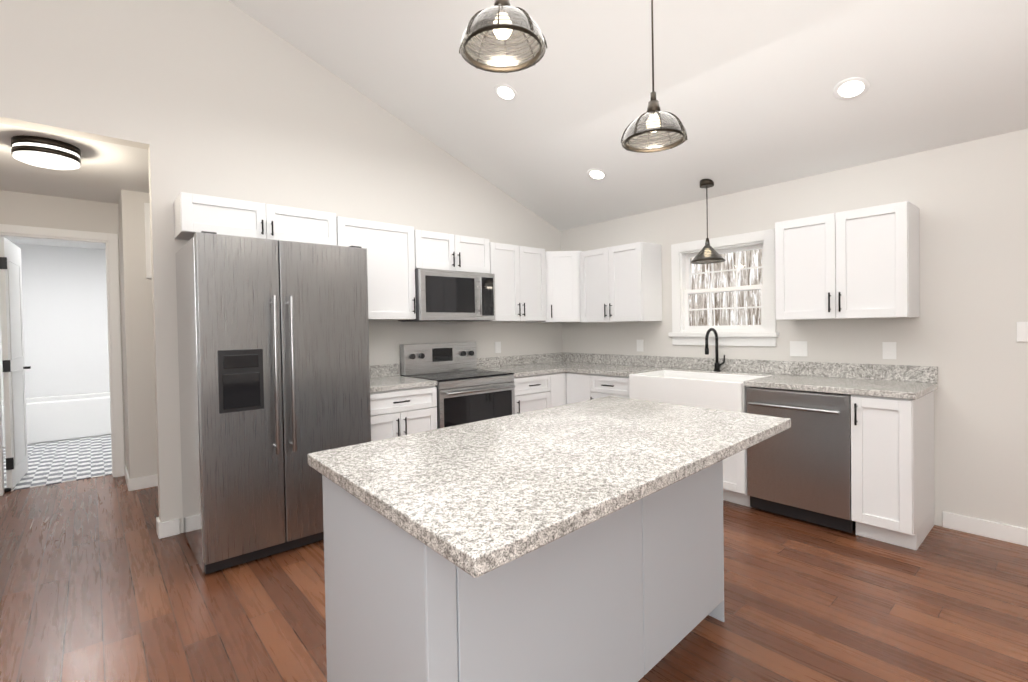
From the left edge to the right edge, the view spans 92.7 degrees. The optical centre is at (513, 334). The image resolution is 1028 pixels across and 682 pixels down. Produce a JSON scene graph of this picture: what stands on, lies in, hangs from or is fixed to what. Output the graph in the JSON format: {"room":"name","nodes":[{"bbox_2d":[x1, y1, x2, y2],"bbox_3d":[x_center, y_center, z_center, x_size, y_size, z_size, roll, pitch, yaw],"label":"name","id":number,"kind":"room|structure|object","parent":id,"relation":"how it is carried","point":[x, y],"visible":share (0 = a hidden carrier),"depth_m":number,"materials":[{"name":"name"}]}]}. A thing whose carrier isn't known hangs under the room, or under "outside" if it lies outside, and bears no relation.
{"room":"kitchen","nodes":[
{"label":"kitchen","id":0,"kind":"room"},
{"bbox_2d":[0,243,109,399],"bbox_3d":[-6.144,0.058,6.762,2.600,2.520,0.120,-2,1,-41],"label":"wall","id":1,"kind":"structure","parent":0,"point":[65,317],"depth_m":6.68,"materials":[{"name":"white paint"}]},
{"bbox_2d":[3,434,111,490],"bbox_3d":[-5.059,1.316,5.553,2.600,0.006,3.130,-2,1,-41],"label":"floor","id":2,"kind":"structure","parent":0,"point":[57,462],"depth_m":5.08,"materials":[{"name":"white tile"}]},
{"bbox_2d":[1,392,110,446],"bbox_3d":[-5.825,1.065,6.430,2.560,0.494,0.760,-2,1,-41],"label":"bathtub","id":3,"kind":"object","parent":2,"relation":"on","point":[59,417],"visible":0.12,"depth_m":6.17,"materials":[{"name":"white ceramic"}]},
{"bbox_2d":[0,190,125,464],"bbox_3d":[-4.717,0.082,3.699,2.750,2.520,0.120,-2,1,-41],"label":"wall","id":4,"kind":"structure","parent":0,"point":[29,209],"depth_m":4.29,"materials":[{"name":"white paint"}]},
{"bbox_2d":[0,237,30,491],"bbox_3d":[-4.493,0.259,4.420,0.088,2.170,0.721,-2,1,-34],"label":"bathroom door","id":5,"kind":"structure","parent":4,"relation":"in","point":[13,361],"depth_m":4.31,"materials":[{"name":"white wood"}]},
{"bbox_2d":[0,224,124,495],"bbox_3d":[-4.010,0.200,4.301,0.880,2.240,0.136,-2,1,-41],"label":"door frame","id":6,"kind":"structure","parent":4,"relation":"attached to","point":[109,241],"depth_m":4.50,"materials":[{"name":"white wood"}]},
{"bbox_2d":[0,123,148,249],"bbox_3d":[-4.656,-1.255,4.690,4.440,0.120,5.200,-2,1,-41],"label":"ceiling","id":7,"kind":"structure","parent":0,"point":[106,172],"depth_m":3.67,"materials":[{"name":"white paint"}]},
{"bbox_2d":[11,135,80,169],"bbox_3d":[-2.953,-1.142,3.103,0.320,0.114,0.320,-2,1,-41],"label":"light","id":8,"kind":"object","parent":7,"relation":"attached to","point":[37,151],"visible":1,"depth_m":3.02,"materials":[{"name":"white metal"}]},
{"bbox_2d":[118,189,156,478],"bbox_3d":[-2.933,0.033,4.846,1.450,2.520,0.720,-2,1,-41],"label":"wall","id":9,"kind":"structure","parent":0,"point":[138,371],"depth_m":4.16,"materials":[{"name":"white paint"}]},
{"bbox_2d":[124,465,128,479],"bbox_3d":[-3.431,1.259,4.350,0.017,0.100,0.580,-2,1,-41],"label":"baseboard","id":10,"kind":"structure","parent":9,"relation":"attached to","point":[126,474],"depth_m":4.40,"materials":[{"name":"white wood"}]},
{"bbox_2d":[126,474,157,490],"bbox_3d":[-2.677,1.242,4.583,1.464,0.100,0.014,-2,1,-41],"label":"baseboard","id":11,"kind":"structure","parent":9,"relation":"attached to","point":[138,483],"depth_m":4.17,"materials":[{"name":"white wood"}]},
{"bbox_2d":[144,203,151,277],"bbox_3d":[-2.986,-0.808,4.304,0.400,0.640,0.024,-2,1,-41],"label":"electrical panel","id":12,"kind":"object","parent":9,"relation":"attached to","point":[148,240],"visible":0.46,"depth_m":4.18,"materials":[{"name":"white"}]},
{"bbox_2d":[0,0,561,532],"bbox_3d":[-1.953,-0.715,3.511,6.720,4.022,0.120,-2,1,-41],"label":"wall","id":13,"kind":"structure","parent":0,"point":[244,106],"depth_m":3.39,"materials":[{"name":"white paint"}]},
{"bbox_2d":[156,517,179,534],"bbox_3d":[-1.847,1.242,3.693,1.374,0.100,0.014,-2,1,-41],"label":"baseboard","id":14,"kind":"structure","parent":13,"relation":"attached to","point":[172,525],"depth_m":3.18,"materials":[{"name":"white wood"}]},
{"bbox_2d":[173,192,336,245],"bbox_3d":[-1.743,-0.755,3.369,0.945,0.240,0.364,-2,1,-41],"label":"upper cabinet","id":15,"kind":"object","parent":13,"relation":"attached to","point":[194,214],"visible":0.81,"depth_m":3.20,"materials":[{"name":"white wood"}]},
{"bbox_2d":[336,216,415,319],"bbox_3d":[-1.137,-0.496,3.893,0.633,0.755,0.364,-2,1,-41],"label":"upper cabinet","id":16,"kind":"object","parent":13,"relation":"attached to","point":[391,267],"visible":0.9,"depth_m":3.83,"materials":[{"name":"white wood"}]},
{"bbox_2d":[370,364,398,377],"bbox_3d":[-1.236,0.308,4.036,0.636,0.105,0.019,-2,1,-41],"label":"backsplash","id":17,"kind":"structure","parent":13,"relation":"attached to","point":[385,370],"depth_m":4.15,"materials":[{"name":"grey stone"}]},
{"bbox_2d":[414,229,489,272],"bbox_3d":[-0.607,-0.711,4.352,0.770,0.319,0.364,-2,1,-41],"label":"upper cabinet","id":18,"kind":"object","parent":13,"relation":"attached to","point":[441,251],"visible":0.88,"depth_m":4.21,"materials":[{"name":"white wood"}]},
{"bbox_2d":[398,268,494,321],"bbox_3d":[-0.576,-0.334,4.330,0.766,0.424,0.439,-2,1,-41],"label":"microwave","id":19,"kind":"object","parent":18,"relation":"attached to","point":[445,295],"visible":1,"depth_m":4.16,"materials":[{"name":"grey metal"}]},
{"bbox_2d":[495,342,500,352],"bbox_3d":[-0.162,0.127,4.972,0.075,0.115,0.008,-2,1,-41],"label":"electrical outlet","id":20,"kind":"object","parent":13,"relation":"attached to","point":[497,347],"visible":1,"depth_m":4.97,"materials":[{"name":"white plastic"}]},
{"bbox_2d":[471,242,545,321],"bbox_3d":[-0.040,-0.498,4.843,0.710,0.730,0.364,-2,1,-41],"label":"upper cabinet","id":21,"kind":"object","parent":13,"relation":"attached to","point":[519,272],"visible":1,"depth_m":4.72,"materials":[{"name":"white wood"}]},
{"bbox_2d":[477,352,561,368],"bbox_3d":[0.067,0.268,5.163,1.256,0.105,0.019,-2,1,-41],"label":"backsplash","id":22,"kind":"structure","parent":13,"relation":"attached to","point":[503,361],"depth_m":5.13,"materials":[{"name":"grey stone"}]},
{"bbox_2d":[526,251,581,322],"bbox_3d":[0.512,-0.493,5.192,0.558,0.720,0.557,-2,1,-41],"label":"upper cabinet","id":23,"kind":"object","parent":13,"relation":"attached to","point":[563,303],"visible":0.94,"depth_m":4.96,"materials":[{"name":"white wood"}]},
{"bbox_2d":[0,475,1027,681],"bbox_3d":[-2.053,1.370,2.157,8.740,0.100,12.440,-2,1,-41],"label":"floor","id":24,"kind":"structure","parent":0,"point":[100,581],"depth_m":2.32,"materials":[{"name":"brown wood"}]},
{"bbox_2d":[175,231,370,573],"bbox_3d":[-1.537,0.366,3.173,0.945,1.857,0.877,-2,1,-41],"label":"fridge","id":25,"kind":"object","parent":24,"relation":"on","point":[273,363],"visible":0.92,"depth_m":2.81,"materials":[{"name":"grey metal"}]},
{"bbox_2d":[370,386,436,441],"bbox_3d":[-1.018,0.837,3.803,0.633,0.877,0.658,-2,1,-41],"label":"base cabinet","id":26,"kind":"object","parent":24,"relation":"on","point":[397,413],"visible":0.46,"depth_m":3.59,"materials":[{"name":"white wood"}]},
{"bbox_2d":[400,342,514,428],"bbox_3d":[-0.466,0.667,4.239,0.764,1.185,0.681,-2,1,-41],"label":"range","id":27,"kind":"object","parent":24,"relation":"on","point":[468,391],"visible":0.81,"depth_m":4.16,"materials":[{"name":"grey metal"}]},
{"bbox_2d":[322,460,723,681],"bbox_3d":[0.149,0.847,1.889,1.608,0.877,0.692,-2,1,-44],"label":"kitchen island","id":28,"kind":"object","parent":24,"relation":"on","point":[633,592],"visible":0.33,"depth_m":1.43,"materials":[{"name":"grey wood"}]},
{"bbox_2d":[307,396,790,577],"bbox_3d":[0.240,0.389,1.830,1.798,0.038,0.964,-2,1,-44],"label":"island countertop","id":29,"kind":"structure","parent":28,"relation":"on","point":[476,499],"depth_m":1.42,"materials":[{"name":"beige stone"}]},
{"bbox_2d":[512,374,551,413],"bbox_3d":[-0.026,0.806,4.684,0.461,0.876,0.623,-2,1,-41],"label":"base cabinet","id":30,"kind":"object","parent":24,"relation":"on","point":[537,392],"depth_m":4.45,"materials":[{"name":"white wood"}]},
{"bbox_2d":[552,372,566,406],"bbox_3d":[0.433,0.792,5.081,0.877,0.876,0.623,-2,1,-41],"label":"base cabinet","id":31,"kind":"object","parent":24,"relation":"on","point":[559,383],"depth_m":4.68,"materials":[{"name":"white wood"}]},
{"bbox_2d":[370,362,602,392],"bbox_3d":[-0.257,0.356,4.478,2.694,0.038,0.632,-2,1,-41],"label":"countertop","id":32,"kind":"structure","parent":31,"relation":"on","point":[381,384],"depth_m":4.34,"materials":[{"name":"stone"}]},
{"bbox_2d":[566,372,628,403],"bbox_3d":[0.972,0.789,4.630,0.658,0.877,0.747,-2,1,-41],"label":"base cabinet","id":33,"kind":"object","parent":24,"relation":"on","point":[581,387],"visible":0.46,"depth_m":4.46,"materials":[{"name":"white wood"}]},
{"bbox_2d":[565,364,937,399],"bbox_3d":[1.595,0.332,3.913,0.632,0.038,2.644,-2,1,-41],"label":"countertop","id":34,"kind":"structure","parent":33,"relation":"on","point":[888,389],"depth_m":3.25,"materials":[{"name":"stone"}]},
{"bbox_2d":[629,370,767,412],"bbox_3d":[1.471,0.450,3.936,0.525,0.250,0.942,-2,1,-41],"label":"farmhouse sink","id":35,"kind":"object","parent":34,"relation":"in","point":[720,391],"visible":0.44,"depth_m":3.78,"materials":[{"name":"white ceramic"}]},
{"bbox_2d":[705,328,724,370],"bbox_3d":[1.670,0.126,4.079,0.214,0.367,0.099,-2,1,-41],"label":"faucet","id":36,"kind":"object","parent":34,"relation":"on","point":[717,364],"visible":0.98,"depth_m":4.13,"materials":[{"name":"black metal"}]},
{"bbox_2d":[723,449,749,506],"bbox_3d":[1.531,0.902,3.987,0.658,0.652,0.950,-2,1,-41],"label":"base cabinet","id":37,"kind":"object","parent":24,"relation":"on","point":[734,478],"visible":0.06,"depth_m":3.51,"materials":[{"name":"white wood"}]},
{"bbox_2d":[746,387,855,532],"bbox_3d":[2.033,0.795,3.374,0.656,0.868,0.615,-2,1,-41],"label":"dishwasher","id":38,"kind":"object","parent":24,"relation":"on","point":[800,468],"visible":0.85,"depth_m":3.15,"materials":[{"name":"grey metal"}]},
{"bbox_2d":[851,391,934,549],"bbox_3d":[2.348,0.790,3.038,0.658,0.877,0.295,-2,1,-41],"label":"base cabinet","id":39,"kind":"object","parent":24,"relation":"on","point":[892,470],"visible":1,"depth_m":2.86,"materials":[{"name":"white wood"}]},
{"bbox_2d":[228,0,1027,230],"bbox_3d":[1.243,-1.953,1.568,4.370,1.737,7.240,-2,1,-41],"label":"ceiling slope","id":40,"kind":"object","parent":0,"point":[743,89],"visible":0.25,"depth_m":3.18,"materials":[{"name":"white paint"}]},
{"bbox_2d":[459,0,546,73],"bbox_3d":[-0.047,-1.570,1.537,0.281,1.355,0.281,-2,1,-41],"label":"pendant light","id":41,"kind":"object","parent":40,"relation":"hanging from","point":[502,36],"visible":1,"depth_m":1.60,"materials":[{"name":"clear glass"}]},
{"bbox_2d":[494,84,516,101],"bbox_3d":[-0.060,-1.774,3.598,0.166,0.067,0.176,-2,1,-41],"label":"recessed light","id":42,"kind":"object","parent":40,"relation":"attached to","point":[506,92],"visible":1,"depth_m":3.59,"materials":[{"name":"white plastic"}]},
{"bbox_2d":[587,169,606,180],"bbox_3d":[0.730,-1.408,4.312,0.166,0.067,0.176,-2,1,-41],"label":"recessed light","id":43,"kind":"object","parent":40,"relation":"attached to","point":[598,174],"visible":1,"depth_m":4.31,"materials":[{"name":"white plastic"}]},
{"bbox_2d":[621,0,687,152],"bbox_3d":[0.588,-1.390,2.086,0.281,1.136,0.281,-2,1,-41],"label":"pendant light","id":44,"kind":"object","parent":40,"relation":"hanging from","point":[654,128],"visible":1,"depth_m":2.08,"materials":[{"name":"clear glass"}]},
{"bbox_2d":[690,179,724,263],"bbox_3d":[1.591,-0.936,4.038,0.272,0.671,0.272,-2,1,-41],"label":"light","id":45,"kind":"object","parent":40,"relation":"hanging from","point":[707,254],"visible":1,"depth_m":4.00,"materials":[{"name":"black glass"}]},
{"bbox_2d":[833,77,869,99],"bbox_3d":[1.950,-1.422,2.836,0.166,0.067,0.176,-2,1,-41],"label":"recessed light","id":46,"kind":"object","parent":40,"relation":"attached to","point":[847,89],"visible":1,"depth_m":2.83,"materials":[{"name":"white plastic"}]},
{"bbox_2d":[560,129,1027,528],"bbox_3d":[2.885,-0.005,2.990,0.120,2.450,7.240,-2,1,-41],"label":"wall","id":47,"kind":"structure","parent":0,"point":[969,199],"depth_m":3.09,"materials":[{"name":"white paint"}]},
{"bbox_2d":[580,242,661,322],"bbox_3d":[1.014,-0.483,4.761,0.364,0.715,0.728,-2,1,-41],"label":"upper cabinet","id":48,"kind":"object","parent":47,"relation":"attached to","point":[620,283],"visible":1,"depth_m":4.58,"materials":[{"name":"white wood"}]},
{"bbox_2d":[637,340,642,351],"bbox_3d":[1.233,0.105,4.800,0.008,0.115,0.075,-2,1,-41],"label":"electrical outlet","id":49,"kind":"object","parent":47,"relation":"attached to","point":[639,345],"visible":1,"depth_m":4.79,"materials":[{"name":"white plastic"}]},
{"bbox_2d":[668,229,778,345],"bbox_3d":[1.783,-0.370,4.205,0.160,0.920,0.940,-2,1,-41],"label":"window unit","id":50,"kind":"structure","parent":47,"relation":"in","point":[764,333],"depth_m":4.15,"materials":[{"name":"white wood"}]},
{"bbox_2d":[562,352,937,382],"bbox_3d":[1.617,0.254,4.350,0.023,0.105,3.277,-2,1,-41],"label":"backsplash","id":51,"kind":"structure","parent":47,"relation":"attached to","point":[925,374],"depth_m":3.82,"materials":[{"name":"grey stone"}]},
{"bbox_2d":[790,341,806,356],"bbox_3d":[2.162,0.106,3.727,0.008,0.115,0.120,-2,1,-41],"label":"electrical outlet","id":52,"kind":"object","parent":47,"relation":"attached to","point":[798,348],"visible":1,"depth_m":3.72,"materials":[{"name":"white plastic"}]},
{"bbox_2d":[775,201,919,319],"bbox_3d":[2.240,-0.462,3.344,0.364,0.705,0.760,-2,1,-41],"label":"upper cabinet","id":53,"kind":"object","parent":47,"relation":"attached to","point":[861,263],"visible":1,"depth_m":3.19,"materials":[{"name":"white wood"}]},
{"bbox_2d":[882,342,895,358],"bbox_3d":[2.529,0.106,3.303,0.008,0.115,0.075,-2,1,-41],"label":"electrical outlet","id":54,"kind":"object","parent":47,"relation":"attached to","point":[889,350],"visible":1,"depth_m":3.30,"materials":[{"name":"white plastic"}]},
{"bbox_2d":[943,511,1027,545],"bbox_3d":[3.924,1.172,1.728,0.014,0.100,3.670,-2,1,-41],"label":"baseboard","id":55,"kind":"structure","parent":47,"relation":"attached to","point":[994,530],"depth_m":2.96,"materials":[{"name":"white wood"}]},
{"bbox_2d":[1017,322,1027,341],"bbox_3d":[2.958,-0.018,2.801,0.009,0.115,0.120,-2,1,-41],"label":"light switch","id":56,"kind":"object","parent":47,"relation":"attached to","point":[1022,331],"visible":1,"depth_m":2.83,"materials":[{"name":"white plastic"}]},
{"label":"outside","id":57,"kind":"structure","parent":0,"visible":0},
{"bbox_2d":[689,249,761,325],"bbox_3d":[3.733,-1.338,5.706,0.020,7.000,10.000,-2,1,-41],"label":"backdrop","id":58,"kind":"structure","parent":57,"point":[703,315],"depth_m":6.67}
]}

